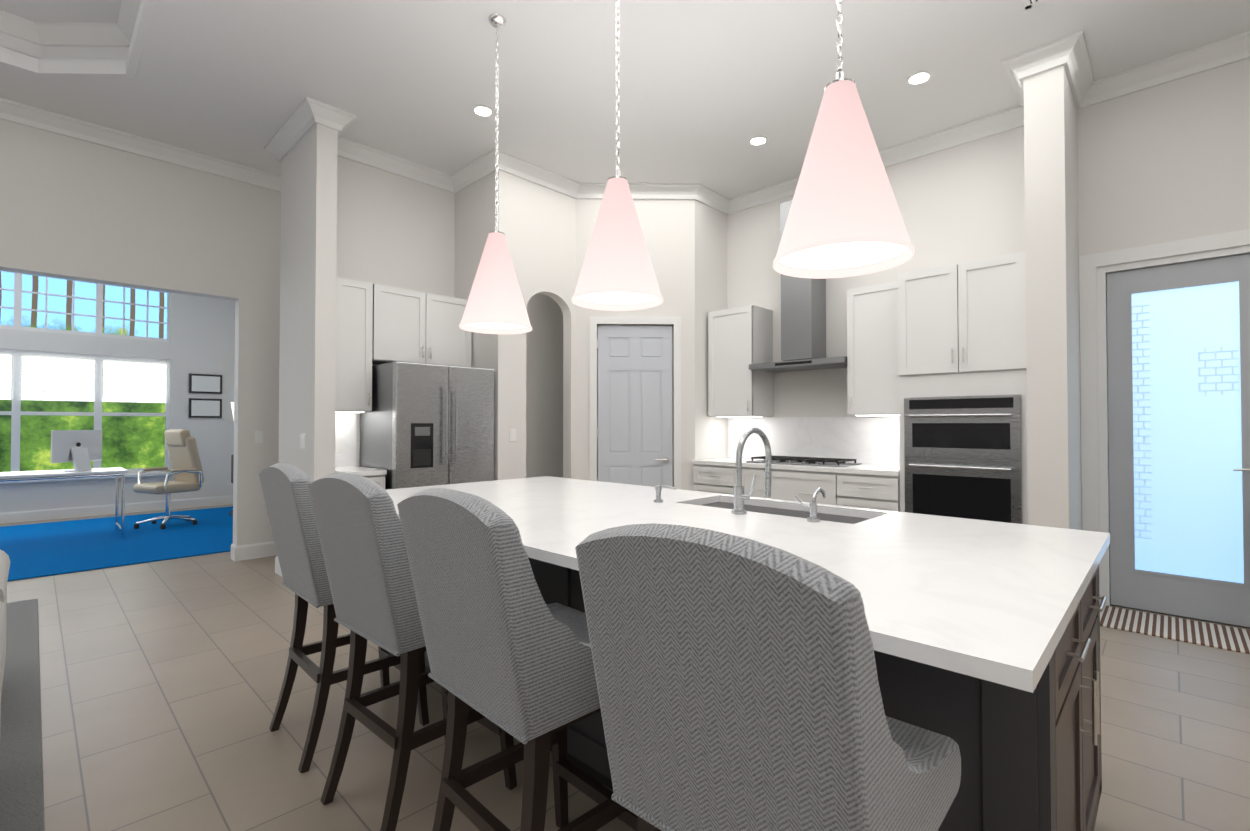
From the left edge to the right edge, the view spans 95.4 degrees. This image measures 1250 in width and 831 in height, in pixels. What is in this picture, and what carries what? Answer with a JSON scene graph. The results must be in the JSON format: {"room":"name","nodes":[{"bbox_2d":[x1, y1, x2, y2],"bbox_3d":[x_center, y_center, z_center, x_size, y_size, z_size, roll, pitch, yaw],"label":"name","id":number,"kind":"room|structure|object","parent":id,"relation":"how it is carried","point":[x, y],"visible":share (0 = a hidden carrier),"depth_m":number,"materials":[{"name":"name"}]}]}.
{"room":"kitchen","nodes":[
{"label":"kitchen","id":0,"kind":"room"},
{"bbox_2d":[0,293,234,512],"bbox_3d":[-8.439,-0.461,7.041,0.150,3.700,6.700,-1,-1,44],"label":"wall","id":1,"kind":"structure","parent":0,"point":[202,335],"depth_m":8.65,"materials":[{"name":"white paint"}]},
{"bbox_2d":[0,270,170,483],"bbox_3d":[-8.663,-0.541,6.729,0.180,2.810,5.240,-1,-1,44],"label":"window","id":2,"kind":"structure","parent":1,"relation":"in","point":[68,390],"depth_m":7.89,"materials":[{"name":"white"}]},
{"bbox_2d":[0,495,232,523],"bbox_3d":[-8.379,1.318,6.957,0.016,0.140,6.400,-1,-1,44],"label":"baseboard","id":3,"kind":"structure","parent":1,"relation":"attached to","point":[60,513],"depth_m":8.02,"materials":[{"name":"white wood"}]},
{"bbox_2d":[189,373,221,393],"bbox_3d":[-6.546,-0.493,8.884,0.030,0.300,0.420,-1,-1,44],"label":"frame","id":4,"kind":"object","parent":1,"relation":"attached to","point":[205,383],"visible":0.93,"depth_m":8.87,"materials":[{"name":"grey"}]},
{"bbox_2d":[189,398,221,417],"bbox_3d":[-6.546,-0.114,8.878,0.030,0.300,0.420,-1,-1,44],"label":"frame","id":5,"kind":"object","parent":1,"relation":"attached to","point":[204,408],"visible":0.96,"depth_m":8.86,"materials":[{"name":"grey"}]},
{"bbox_2d":[0,119,280,545],"bbox_3d":[-4.737,-0.501,4.327,0.150,3.700,11.210,-1,-1,44],"label":"wall","id":6,"kind":"structure","parent":0,"point":[71,208],"depth_m":4.99,"materials":[{"name":"white paint"}]},
{"bbox_2d":[0,98,280,191],"bbox_3d":[-4.655,-2.293,4.254,0.105,0.120,10.880,-1,-1,44],"label":"crown molding","id":7,"kind":"structure","parent":6,"relation":"attached to","point":[11,111],"depth_m":4.78,"materials":[{"name":"white wood"}]},
{"bbox_2d":[232,541,276,560],"bbox_3d":[-2.292,1.315,6.743,0.036,0.140,3.938,-1,-1,44],"label":"baseboard","id":8,"kind":"structure","parent":6,"relation":"attached to","point":[252,551],"depth_m":5.42,"materials":[{"name":"white wood"}]},
{"bbox_2d":[255,431,262,442],"bbox_3d":[-3.520,0.206,5.470,0.009,0.116,0.070,-1,-1,44],"label":"light switch","id":9,"kind":"object","parent":6,"relation":"attached to","point":[258,436],"visible":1,"depth_m":5.47,"materials":[{"name":"white plastic"}]},
{"bbox_2d":[279,124,337,482],"bbox_3d":[-2.627,-0.496,4.685,0.900,3.700,0.150,-1,-1,44],"label":"wall","id":10,"kind":"structure","parent":0,"point":[307,353],"depth_m":4.43,"materials":[{"name":"white paint"}]},
{"bbox_2d":[275,556,281,576],"bbox_3d":[-2.675,1.283,4.590,0.906,0.140,0.016,-1,-1,44],"label":"baseboard","id":11,"kind":"structure","parent":10,"relation":"attached to","point":[277,566],"depth_m":4.86,"materials":[{"name":"white"}]},
{"bbox_2d":[264,97,327,161],"bbox_3d":[-2.711,-2.287,4.624,1.110,0.120,0.115,-1,-1,44],"label":"crown molding","id":12,"kind":"structure","parent":10,"relation":"attached to","point":[311,112],"depth_m":4.50,"materials":[{"name":"white"}]},
{"bbox_2d":[300,434,305,448],"bbox_3d":[-2.537,0.201,4.479,0.115,0.116,0.009,-1,-1,44],"label":"light switch","id":13,"kind":"object","parent":10,"relation":"attached to","point":[302,440],"visible":1,"depth_m":4.46,"materials":[{"name":"white plastic"}]},
{"bbox_2d":[324,108,356,153],"bbox_3d":[-2.299,-2.288,4.560,0.425,0.120,0.125,-1,-1,44],"label":"crown molding","id":14,"kind":"structure","parent":10,"relation":"attached to","point":[339,120],"depth_m":4.43,"materials":[{"name":"white"}]},
{"bbox_2d":[336,156,562,477],"bbox_3d":[-1.477,-0.473,6.201,0.460,3.700,3.630,-1,-1,44],"label":"wall","id":15,"kind":"structure","parent":0,"point":[395,230],"depth_m":5.41,"materials":[{"name":"white paint"}]},
{"bbox_2d":[336,277,372,412],"bbox_3d":[-2.314,-0.565,4.718,0.378,1.082,0.308,-1,-1,44],"label":"upper cabinet","id":16,"kind":"object","parent":15,"relation":"attached to","point":[354,305],"visible":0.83,"depth_m":4.62,"materials":[{"name":"white wood"}]},
{"bbox_2d":[338,141,455,192],"bbox_3d":[-2.088,-2.279,5.172,0.120,0.120,1.260,-1,-1,44],"label":"crown molding","id":17,"kind":"structure","parent":15,"relation":"attached to","point":[356,152],"depth_m":5.18,"materials":[{"name":"white"}]},
{"bbox_2d":[372,283,471,366],"bbox_3d":[-1.884,-0.776,5.169,0.378,0.645,0.920,-1,-1,44],"label":"upper cabinet","id":18,"kind":"object","parent":15,"relation":"attached to","point":[411,326],"visible":0.94,"depth_m":5.01,"materials":[{"name":"white wood"}]},
{"bbox_2d":[454,170,575,480],"bbox_3d":[-0.884,-0.477,5.931,0.770,3.700,1.540,-1,-1,44],"label":"wall","id":19,"kind":"structure","parent":0,"point":[537,224],"depth_m":5.38,"materials":[{"name":"white paint"}]},
{"bbox_2d":[452,156,495,192],"bbox_3d":[-1.418,-2.277,5.329,0.630,0.120,0.105,-1,-1,44],"label":"crown molding","id":20,"kind":"structure","parent":19,"relation":"attached to","point":[474,171],"depth_m":5.37,"materials":[{"name":"white"}]},
{"bbox_2d":[510,429,515,441],"bbox_3d":[-1.025,0.182,5.211,0.009,0.116,0.070,-1,-1,44],"label":"light switch","id":21,"kind":"object","parent":19,"relation":"attached to","point":[512,435],"visible":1,"depth_m":5.21,"materials":[{"name":"white plastic"}]},
{"bbox_2d":[484,148,731,213],"bbox_3d":[-0.045,-2.273,5.578,0.965,0.120,2.366,-1,-1,44],"label":"crown molding","id":22,"kind":"structure","parent":19,"relation":"attached to","point":[508,163],"depth_m":5.72,"materials":[{"name":"white wood"}]},
{"bbox_2d":[0,504,1249,830],"bbox_3d":[-2.884,1.383,2.583,14.400,0.120,11.300,-1,-1,44],"label":"floor","id":23,"kind":"structure","parent":0,"point":[160,682],"depth_m":2.43,"materials":[{"name":"tile"}]},
{"bbox_2d":[0,598,44,830],"bbox_3d":[-3.945,1.294,1.045,4.800,0.012,4.010,-1,-1,44],"label":"rug","id":24,"kind":"object","parent":23,"relation":"on","point":[21,785],"visible":1,"depth_m":2.38,"materials":[{"name":"grey carpet"}]},
{"bbox_2d":[0,601,5,725],"bbox_3d":[-2.271,0.861,1.434,1.008,0.863,0.940,-1,-1,44],"label":"armchair","id":25,"kind":"object","parent":24,"relation":"on","point":[2,615],"visible":1,"depth_m":2.00,"materials":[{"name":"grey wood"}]},
{"bbox_2d":[0,550,9,693],"bbox_3d":[-3.086,0.872,2.202,1.008,0.863,0.940,-1,-1,44],"label":"armchair","id":26,"kind":"object","parent":24,"relation":"on","point":[4,564],"visible":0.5,"depth_m":2.57,"materials":[{"name":"grey fabric"}]},
{"bbox_2d":[0,506,232,580],"bbox_3d":[-6.718,1.360,5.500,3.630,0.012,5.800,-1,-1,44],"label":"rug","id":27,"kind":"object","parent":23,"relation":"on","point":[36,550],"depth_m":6.16,"materials":[{"name":"blue carpet"}]},
{"bbox_2d":[0,467,128,537],"bbox_3d":[-6.302,0.986,6.090,0.720,0.752,1.420,-1,-1,44],"label":"desk","id":28,"kind":"object","parent":27,"relation":"on","point":[55,474],"visible":1,"depth_m":6.21,"materials":[{"name":"white"}]},
{"bbox_2d":[51,430,101,470],"bbox_3d":[-6.080,0.387,6.316,0.335,0.450,0.423,-1,-1,44],"label":"computer","id":29,"kind":"object","parent":28,"relation":"on","point":[80,449],"visible":1,"depth_m":6.28,"materials":[{"name":"silver metal"}]},
{"bbox_2d":[133,429,204,528],"bbox_3d":[-5.738,0.776,7.168,0.717,1.203,0.677,-1,-1,44],"label":"office chair","id":30,"kind":"object","parent":27,"relation":"on","point":[186,473],"visible":1,"depth_m":7.18,"materials":[{"name":"beige leather"}]},
{"bbox_2d":[229,455,233,515],"bbox_3d":[-5.408,0.973,8.040,0.250,0.837,0.270,-1,-1,44],"label":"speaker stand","id":31,"kind":"object","parent":27,"relation":"on","point":[232,460],"visible":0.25,"depth_m":7.98,"materials":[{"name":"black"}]},
{"bbox_2d":[230,402,233,511],"bbox_3d":[-5.620,0.602,8.338,0.280,1.587,0.280,-1,-1,44],"label":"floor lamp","id":32,"kind":"object","parent":27,"relation":"on","point":[232,404],"visible":0.17,"depth_m":8.24,"materials":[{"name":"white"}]},
{"bbox_2d":[259,463,428,772],"bbox_3d":[-1.177,0.757,2.410,0.475,1.134,0.554,-1,-1,45],"label":"counter stool","id":33,"kind":"object","parent":23,"relation":"on","point":[287,497],"visible":0.46,"depth_m":2.20,"materials":[{"name":"grey fabric"}]},
{"bbox_2d":[335,414,386,489],"bbox_3d":[-2.214,0.668,4.601,0.658,1.370,0.315,-1,-1,44],"label":"base cabinet","id":34,"kind":"object","parent":23,"relation":"on","point":[345,431],"visible":0.23,"depth_m":4.85,"materials":[{"name":"white"}]},
{"bbox_2d":[335,439,342,452],"bbox_3d":[-2.434,0.256,4.829,0.009,0.116,0.070,-1,-1,44],"label":"light switch","id":35,"kind":"object","parent":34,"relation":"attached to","point":[338,445],"visible":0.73,"depth_m":4.83,"materials":[{"name":"white plastic"}]},
{"bbox_2d":[308,472,516,830],"bbox_3d":[-0.719,0.751,1.970,0.475,1.134,0.554,-1,-1,42],"label":"counter stool","id":36,"kind":"object","parent":23,"relation":"on","point":[362,541],"visible":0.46,"depth_m":1.75,"materials":[{"name":"grey fabric"}]},
{"bbox_2d":[360,362,494,489],"bbox_3d":[-1.719,0.471,4.999,0.786,1.775,0.900,-1,-1,44],"label":"refrigerator","id":37,"kind":"object","parent":23,"relation":"on","point":[421,425],"visible":0.5,"depth_m":4.70,"materials":[{"name":"silver metal"}]},
{"bbox_2d":[397,488,637,830],"bbox_3d":[-0.241,0.744,1.511,0.554,1.134,0.475,1,-1,-44],"label":"counter stool","id":38,"kind":"object","parent":23,"relation":"on","point":[508,649],"visible":0.79,"depth_m":1.31,"materials":[{"name":"grey fabric"}]},
{"bbox_2d":[694,464,735,494],"bbox_3d":[1.104,0.930,5.765,0.540,0.880,0.645,-1,-1,44],"label":"base cabinet","id":39,"kind":"object","parent":23,"relation":"on","point":[712,478],"depth_m":5.54,"materials":[{"name":"white wood"}]},
{"bbox_2d":[389,479,1109,830],"bbox_3d":[0.156,0.875,2.460,2.918,0.893,1.089,-1,-1,44],"label":"kitchen island","id":40,"kind":"object","parent":23,"relation":"on","point":[1029,762],"depth_m":1.41,"materials":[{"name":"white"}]},
{"bbox_2d":[390,495,1064,694],"bbox_3d":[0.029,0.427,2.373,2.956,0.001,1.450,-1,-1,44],"label":"island countertop","id":41,"kind":"structure","parent":40,"relation":"on","point":[1015,656],"depth_m":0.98,"materials":[{"name":"white stone"}]},
{"bbox_2d":[673,499,896,530],"bbox_3d":[0.648,0.532,2.449,0.844,0.232,0.384,-1,-1,44],"label":"sink","id":42,"kind":"object","parent":41,"relation":"in","point":[851,520],"depth_m":2.38,"materials":[{"name":"silver metal"}]},
{"bbox_2d":[575,523,960,830],"bbox_3d":[0.270,0.737,1.021,0.475,1.134,0.554,-1,-1,43],"label":"counter stool","id":43,"kind":"object","parent":23,"relation":"on","point":[738,687],"visible":1,"depth_m":0.82,"materials":[{"name":"grey fabric"}]},
{"bbox_2d":[742,464,835,504],"bbox_3d":[1.635,0.923,5.256,0.931,0.880,0.645,-1,-1,44],"label":"base cabinet","id":44,"kind":"object","parent":23,"relation":"on","point":[786,483],"depth_m":4.98,"materials":[{"name":"white wood"}]},
{"bbox_2d":[692,456,899,475],"bbox_3d":[1.610,0.463,5.283,1.975,0.040,0.650,-1,-1,44],"label":"countertop","id":45,"kind":"structure","parent":44,"relation":"on","point":[820,465],"depth_m":4.99,"materials":[{"name":"white stone"}]},
{"bbox_2d":[836,472,899,511],"bbox_3d":[2.148,0.915,4.764,0.490,0.880,0.645,-1,-1,44],"label":"base cabinet","id":46,"kind":"object","parent":23,"relation":"on","point":[870,490],"depth_m":4.52,"materials":[{"name":"white wood"}]},
{"bbox_2d":[898,251,1027,524],"bbox_3d":[2.602,0.123,4.298,0.821,2.450,0.706,-1,-1,44],"label":"tall cabinet","id":47,"kind":"object","parent":23,"relation":"on","point":[962,384],"visible":0.71,"depth_m":4.06,"materials":[{"name":"white wood"}]},
{"bbox_2d":[1100,605,1249,653],"bbox_3d":[3.797,1.327,3.227,1.850,0.010,0.520,-1,-1,44],"label":"door mat","id":48,"kind":"object","parent":23,"relation":"on","point":[1203,633],"depth_m":3.54,"materials":[{"name":"multicoloured fabric"}]},
{"bbox_2d":[0,0,1249,198],"bbox_3d":[-2.884,-2.649,2.643,14.400,0.545,11.300,-1,-1,44],"label":"ceiling","id":49,"kind":"structure","parent":0,"point":[708,89],"depth_m":3.90,"materials":[{"name":"white paint"}]},
{"bbox_2d":[472,105,493,116],"bbox_3d":[-1.096,-2.346,4.387,0.170,0.007,0.170,-1,-1,44],"label":"recessed light","id":50,"kind":"object","parent":49,"relation":"in","point":[482,111],"visible":1,"depth_m":4.38,"materials":[{"name":"white"}]},
{"bbox_2d":[459,14,531,333],"bbox_3d":[-0.764,-1.448,3.391,0.424,1.869,0.424,-1,-1,44],"label":"pendant light","id":51,"kind":"object","parent":49,"relation":"hanging from","point":[495,304],"visible":0.92,"depth_m":3.29,"materials":[{"name":"glass"}]},
{"bbox_2d":[572,0,662,310],"bbox_3d":[-0.035,-1.459,2.649,0.424,1.869,0.424,-1,-1,44],"label":"pendant light","id":52,"kind":"object","parent":49,"relation":"hanging from","point":[617,272],"visible":1,"depth_m":2.54,"materials":[{"name":"glass"}]},
{"bbox_2d":[748,136,768,145],"bbox_3d":[1.137,-2.339,4.851,0.170,0.007,0.170,-1,-1,44],"label":"recessed light","id":53,"kind":"object","parent":49,"relation":"in","point":[758,141],"visible":1,"depth_m":4.85,"materials":[{"name":"white"}]},
{"bbox_2d":[773,0,914,278],"bbox_3d":[0.693,-1.449,1.840,0.424,1.914,0.424,-1,-1,44],"label":"pendant light","id":54,"kind":"object","parent":49,"relation":"hanging from","point":[844,218],"visible":1,"depth_m":1.73,"materials":[{"name":"glass"}]},
{"bbox_2d":[905,71,932,85],"bbox_3d":[2.053,-2.353,3.971,0.170,0.007,0.170,-1,-1,44],"label":"recessed light","id":55,"kind":"object","parent":49,"relation":"in","point":[919,78],"visible":1,"depth_m":3.97,"materials":[{"name":"white plastic"}]},
{"bbox_2d":[1022,0,1047,9],"bbox_3d":[2.389,-2.364,3.109,0.360,0.012,0.200,-1,-1,44],"label":"ceiling vent","id":56,"kind":"object","parent":49,"relation":"in","point":[1028,4],"visible":1,"depth_m":3.25,"materials":[{"name":"white metal"}]},
{"bbox_2d":[575,199,694,490],"bbox_3d":[0.096,-0.473,6.235,1.416,3.700,0.900,0,-1,-1],"label":"wall","id":57,"kind":"structure","parent":0,"point":[668,228],"depth_m":5.80,"materials":[{"name":"white paint"}]},
{"bbox_2d":[589,316,680,489],"bbox_3d":[0.105,0.183,5.793,0.930,2.375,0.103,0,-1,-1],"label":"door","id":58,"kind":"structure","parent":57,"relation":"attached to","point":[633,432],"depth_m":5.80,"materials":[{"name":"white wood"}]},
{"bbox_2d":[695,200,726,459],"bbox_3d":[0.864,-0.476,6.062,0.150,3.700,0.590,-1,-1,44],"label":"wall","id":59,"kind":"structure","parent":0,"point":[710,284],"depth_m":5.95,"materials":[{"name":"white paint"}]},
{"bbox_2d":[727,58,1249,480],"bbox_3d":[2.604,-0.491,5.009,9.800,3.700,0.300,-1,-1,44],"label":"wall","id":60,"kind":"structure","parent":0,"point":[1166,162],"depth_m":4.13,"materials":[{"name":"white paint"}]},
{"bbox_2d":[708,305,772,417],"bbox_3d":[1.179,-0.530,5.859,0.518,1.097,0.438,-1,-1,44],"label":"upper cabinet","id":61,"kind":"object","parent":60,"relation":"attached to","point":[740,339],"visible":1,"depth_m":5.71,"materials":[{"name":"white wood"}]},
{"bbox_2d":[749,200,846,372],"bbox_3d":[1.690,-1.240,5.353,0.920,1.593,0.477,-1,-1,44],"label":"range hood","id":62,"kind":"object","parent":60,"relation":"attached to","point":[803,324],"visible":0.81,"depth_m":5.33,"materials":[{"name":"silver metal"}]},
{"bbox_2d":[728,416,899,463],"bbox_3d":[1.831,0.231,5.517,1.975,0.430,0.012,-1,-1,44],"label":"backsplash","id":63,"kind":"structure","parent":60,"relation":"attached to","point":[837,440],"depth_m":5.42,"materials":[{"name":"white tile"}]},
{"bbox_2d":[889,435,896,447],"bbox_3d":[2.356,0.229,4.999,0.070,0.116,0.009,-1,-1,44],"label":"light switch","id":64,"kind":"object","parent":63,"relation":"attached to","point":[892,441],"visible":1,"depth_m":5.00,"materials":[{"name":"white plastic"}]},
{"bbox_2d":[847,281,898,415],"bbox_3d":[2.218,-0.545,4.862,0.493,1.097,0.438,-1,-1,44],"label":"upper cabinet","id":65,"kind":"object","parent":60,"relation":"attached to","point":[872,356],"visible":0.73,"depth_m":4.75,"materials":[{"name":"white wood"}]},
{"bbox_2d":[726,108,1023,214],"bbox_3d":[2.100,-2.278,5.240,2.810,0.120,0.105,-1,-1,44],"label":"crown molding","id":66,"kind":"structure","parent":60,"relation":"attached to","point":[1002,121],"depth_m":4.81,"materials":[{"name":"white wood"}]},
{"bbox_2d":[1076,31,1249,109],"bbox_3d":[4.580,-2.314,2.860,3.637,0.120,0.105,-1,-1,44],"label":"crown molding","id":67,"kind":"structure","parent":60,"relation":"attached to","point":[1236,48],"depth_m":3.76,"materials":[{"name":"white wood"}]},
{"bbox_2d":[1079,229,1249,626],"bbox_3d":[3.715,0.090,3.775,1.070,2.500,0.130,-1,-1,44],"label":"door","id":68,"kind":"structure","parent":60,"relation":"attached to","point":[1165,389],"depth_m":3.83,"materials":[{"name":"white"}]},
{"bbox_2d":[1023,65,1081,529],"bbox_3d":[2.977,-0.507,3.944,0.213,3.700,0.720,-1,-1,44],"label":"column","id":69,"kind":"structure","parent":0,"point":[1052,316],"depth_m":3.70,"materials":[{"name":"white paint"}]},
{"bbox_2d":[1001,52,1035,121],"bbox_3d":[2.788,-2.297,4.004,0.105,0.120,0.715,-1,-1,44],"label":"crown molding","id":70,"kind":"structure","parent":69,"relation":"attached to","point":[1016,67],"depth_m":3.80,"materials":[{"name":"white wood"}]},
{"bbox_2d":[1056,30,1095,105],"bbox_3d":[3.018,-2.300,3.783,0.105,0.120,0.715,-1,-1,44],"label":"crown molding","id":71,"kind":"structure","parent":69,"relation":"attached to","point":[1069,53],"depth_m":3.73,"materials":[{"name":"white"}]},
{"label":"outside","id":72,"kind":"structure","parent":0,"visible":0},
{"bbox_2d":[0,271,166,471],"bbox_3d":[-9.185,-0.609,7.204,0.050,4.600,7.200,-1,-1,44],"label":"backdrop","id":73,"kind":"structure","parent":72,"point":[131,442],"depth_m":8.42,"materials":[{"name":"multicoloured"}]}
]}

